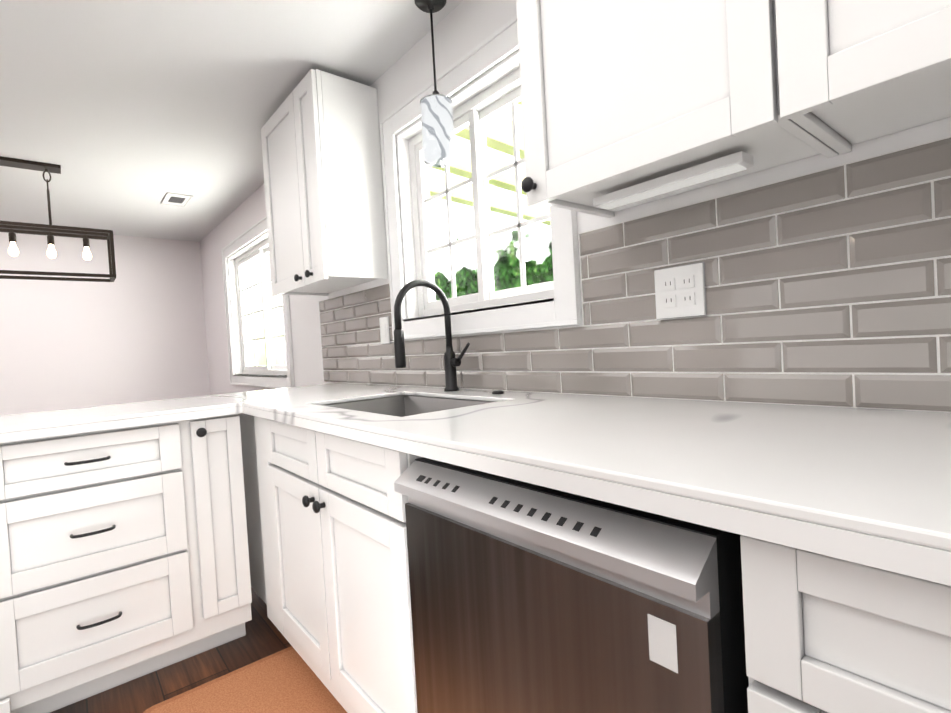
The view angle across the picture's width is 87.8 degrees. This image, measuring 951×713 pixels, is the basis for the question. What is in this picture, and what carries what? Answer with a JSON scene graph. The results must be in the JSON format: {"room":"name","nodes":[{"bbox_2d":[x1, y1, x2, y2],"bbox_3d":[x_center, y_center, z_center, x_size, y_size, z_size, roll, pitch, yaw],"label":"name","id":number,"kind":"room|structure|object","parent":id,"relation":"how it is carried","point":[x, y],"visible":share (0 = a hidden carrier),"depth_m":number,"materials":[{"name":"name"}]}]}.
{"room":"kitchen","nodes":[
{"label":"kitchen","id":0,"kind":"room"},
{"bbox_2d":[0,232,209,414],"bbox_3d":[-4.521,0.110,3.588,4.600,2.264,0.150,-4,2,-40],"label":"wall","id":1,"kind":"structure","parent":0,"point":[134,331],"depth_m":4.46,"materials":[{"name":"white paint"}]},
{"bbox_2d":[50,587,290,712],"bbox_3d":[-1.710,1.198,0.338,4.900,0.080,8.700,-4,2,-40],"label":"floor","id":2,"kind":"structure","parent":0,"point":[263,637],"depth_m":1.70,"materials":[{"name":"brown wood"}]},
{"bbox_2d":[0,414,251,712],"bbox_3d":[-1.273,0.664,1.784,0.704,0.872,0.602,-4,2,-40],"label":"base cabinet","id":3,"kind":"object","parent":2,"relation":"on","point":[124,555],"visible":0.98,"depth_m":1.57,"materials":[{"name":"white wood"}]},
{"bbox_2d":[0,394,243,442],"bbox_3d":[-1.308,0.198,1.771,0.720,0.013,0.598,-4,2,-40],"label":"countertop","id":4,"kind":"structure","parent":3,"relation":"on","point":[95,414],"depth_m":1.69,"materials":[{"name":"white stone"}]},
{"bbox_2d":[143,646,346,712],"bbox_3d":[-0.353,1.060,1.093,0.505,0.010,1.510,-4,2,-40],"label":"kitchen mat","id":5,"kind":"object","parent":2,"relation":"on","point":[287,680],"visible":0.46,"depth_m":1.56,"materials":[{"name":"orange fabric"}]},
{"bbox_2d":[238,413,283,635],"bbox_3d":[-0.689,0.623,2.170,0.616,0.872,0.725,-4,2,-40],"label":"base cabinet","id":6,"kind":"object","parent":2,"relation":"on","point":[256,463],"visible":0.15,"depth_m":1.94,"materials":[{"name":"white wood"}]},
{"bbox_2d":[258,383,359,394],"bbox_3d":[-0.803,0.160,2.194,0.360,0.013,0.598,-4,2,-40],"label":"countertop","id":7,"kind":"structure","parent":6,"relation":"on","point":[280,391],"depth_m":2.34,"materials":[{"name":"white stone"}]},
{"bbox_2d":[265,419,422,712],"bbox_3d":[-0.186,0.609,1.539,0.655,0.872,0.882,-4,2,-40],"label":"base cabinet","id":8,"kind":"object","parent":2,"relation":"on","point":[340,546],"visible":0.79,"depth_m":1.26,"materials":[{"name":"white wood"}]},
{"bbox_2d":[224,384,950,550],"bbox_3d":[-0.040,0.137,1.328,0.650,0.013,2.906,-4,2,-40],"label":"countertop","id":9,"kind":"structure","parent":8,"relation":"on","point":[885,473],"depth_m":0.70,"materials":[{"name":"white stone"}]},
{"bbox_2d":[321,395,492,416],"bbox_3d":[-0.216,0.264,1.512,0.414,0.227,0.647,-4,2,-40],"label":"undermount sink","id":10,"kind":"object","parent":9,"relation":"in","point":[403,405],"visible":0.1,"depth_m":1.76,"materials":[{"name":"silver metal"}]},
{"bbox_2d":[394,279,469,390],"bbox_3d":[-0.144,-0.070,1.676,0.252,0.394,0.142,-4,2,-40],"label":"faucet","id":11,"kind":"object","parent":9,"relation":"on","point":[451,361],"visible":1,"depth_m":1.72,"materials":[{"name":"black metal"}]},
{"bbox_2d":[492,390,503,393],"bbox_3d":[0.071,0.113,1.570,0.038,0.010,0.038,-4,2,-40],"label":"button","id":12,"kind":"object","parent":9,"relation":"on","point":[498,392],"visible":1,"depth_m":1.56,"materials":[{"name":"black metal"}]},
{"bbox_2d":[236,406,950,585],"bbox_3d":[-0.094,0.168,0.907,0.022,0.025,2.331,-4,2,-40],"label":"countertop edge","id":13,"kind":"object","parent":9,"relation":"attached to","point":[932,564],"depth_m":0.50,"materials":[{"name":"white stone"}]},
{"bbox_2d":[394,457,748,712],"bbox_3d":[0.288,0.610,0.951,0.610,0.842,0.607,-4,2,-40],"label":"dishwasher","id":14,"kind":"object","parent":2,"relation":"on","point":[526,597],"visible":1,"depth_m":0.69,"materials":[{"name":"silver metal"}]},
{"bbox_2d":[740,535,950,712],"bbox_3d":[0.713,0.582,0.463,0.660,0.872,0.626,-4,2,-40],"label":"base cabinet","id":15,"kind":"object","parent":2,"relation":"on","point":[825,634],"visible":0.56,"depth_m":0.44,"materials":[{"name":"white wood"}]},
{"bbox_2d":[0,0,462,241],"bbox_3d":[-1.843,-1.152,0.285,4.900,0.100,8.700,-4,2,-40],"label":"ceiling","id":16,"kind":"structure","parent":0,"point":[127,115],"depth_m":2.16,"materials":[{"name":"white paint"}]},
{"bbox_2d":[0,156,115,281],"bbox_3d":[-2.637,-0.783,2.807,0.918,0.658,0.218,-4,2,-40],"label":"linear chandelier","id":17,"kind":"object","parent":16,"relation":"hanging from","point":[12,229],"visible":1,"depth_m":2.91,"materials":[{"name":"brown metal"}]},
{"bbox_2d":[161,192,192,206],"bbox_3d":[-2.200,-1.152,3.639,0.160,0.008,0.300,-4,2,-40],"label":"ceiling vent","id":18,"kind":"object","parent":16,"relation":"in","point":[177,199],"visible":1,"depth_m":3.62,"materials":[{"name":"white metal"}]},
{"bbox_2d":[414,0,455,166],"bbox_3d":[-0.139,-0.951,1.702,0.114,0.556,0.114,-4,2,-40],"label":"pendant light","id":19,"kind":"object","parent":16,"relation":"hanging from","point":[437,127],"visible":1,"depth_m":1.67,"materials":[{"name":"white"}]},
{"bbox_2d":[200,0,950,412],"bbox_3d":[0.040,-0.108,1.836,0.150,2.264,8.700,-4,2,-40],"label":"wall","id":20,"kind":"structure","parent":0,"point":[462,28],"depth_m":1.97,"materials":[{"name":"white paint"}]},
{"bbox_2d":[221,216,294,388],"bbox_3d":[-1.621,-0.362,3.772,0.175,1.170,1.490,-4,2,-40],"label":"dining room window","id":21,"kind":"structure","parent":20,"relation":"in","point":[261,250],"depth_m":3.96,"materials":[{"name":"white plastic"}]},
{"bbox_2d":[261,69,387,296],"bbox_3d":[-0.750,-0.743,2.343,0.330,0.852,0.663,-4,2,-40],"label":"upper cabinet","id":22,"kind":"object","parent":20,"relation":"attached to","point":[322,166],"visible":1,"depth_m":2.13,"materials":[{"name":"white wood"}]},
{"bbox_2d":[380,15,581,339],"bbox_3d":[0.002,-0.560,1.822,0.175,0.950,1.010,-4,2,-40],"label":"kitchen window","id":23,"kind":"structure","parent":20,"relation":"in","point":[475,113],"depth_m":1.82,"materials":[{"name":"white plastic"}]},
{"bbox_2d":[319,135,950,412],"bbox_3d":[0.127,-0.115,1.605,0.010,0.457,3.106,-4,2,-40],"label":"tile backsplash","id":24,"kind":"structure","parent":20,"relation":"attached to","point":[829,287],"depth_m":1.04,"materials":[{"name":"grey tile"}]},
{"bbox_2d":[379,316,389,343],"bbox_3d":[-0.411,-0.118,2.228,0.010,0.122,0.076,-4,2,-40],"label":"light switch","id":25,"kind":"object","parent":24,"relation":"attached to","point":[384,331],"visible":1,"depth_m":2.22,"materials":[{"name":"white plastic"}]},
{"bbox_2d":[654,262,706,319],"bbox_3d":[0.479,-0.152,1.165,0.010,0.122,0.122,-4,2,-40],"label":"outlet","id":26,"kind":"object","parent":24,"relation":"attached to","point":[680,291],"visible":1,"depth_m":1.16,"materials":[{"name":"white plastic"}]},
{"bbox_2d":[516,0,838,217],"bbox_3d":[0.362,-0.776,1.000,0.350,0.852,0.508,-4,2,-40],"label":"upper cabinet","id":27,"kind":"object","parent":20,"relation":"attached to","point":[616,95],"visible":0.94,"depth_m":0.91,"materials":[{"name":"white wood"}]},
{"bbox_2d":[593,151,753,208],"bbox_3d":[0.388,-0.351,1.011,0.050,0.022,0.320,-4,2,-40],"label":"under-cabinet light","id":28,"kind":"object","parent":27,"relation":"attached to","point":[720,167],"visible":0.98,"depth_m":0.97,"materials":[{"name":"white plastic"}]},
{"bbox_2d":[775,0,950,153],"bbox_3d":[0.742,-0.787,0.547,0.350,0.852,0.671,-4,2,-40],"label":"upper cabinet","id":29,"kind":"object","parent":20,"relation":"attached to","point":[851,73],"visible":1,"depth_m":0.68,"materials":[{"name":"white wood"}]},
{"label":"outside","id":30,"kind":"structure","parent":0,"visible":0},
{"bbox_2d":[430,196,553,300],"bbox_3d":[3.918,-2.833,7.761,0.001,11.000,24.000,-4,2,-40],"label":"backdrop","id":31,"kind":"structure","parent":30,"point":[509,261],"depth_m":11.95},
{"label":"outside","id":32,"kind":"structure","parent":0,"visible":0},
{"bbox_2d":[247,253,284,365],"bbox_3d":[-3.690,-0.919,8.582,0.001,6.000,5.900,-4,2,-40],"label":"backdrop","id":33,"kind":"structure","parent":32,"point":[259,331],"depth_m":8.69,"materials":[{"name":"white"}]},
{"bbox_3d":[1.529,1.106,5.663,6.800,0.100,24.000,-4,2,-40],"label":"lawn","id":34,"kind":"structure","parent":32,"visible":0},
{"bbox_2d":[428,101,550,225],"bbox_3d":[1.472,-0.055,2.643,3.024,2.670,3.800,-4,2,-40],"label":"patio cover","id":35,"kind":"object","parent":34,"relation":"on","point":[500,160],"depth_m":3.18,"materials":[{"name":"beige"}]}
]}

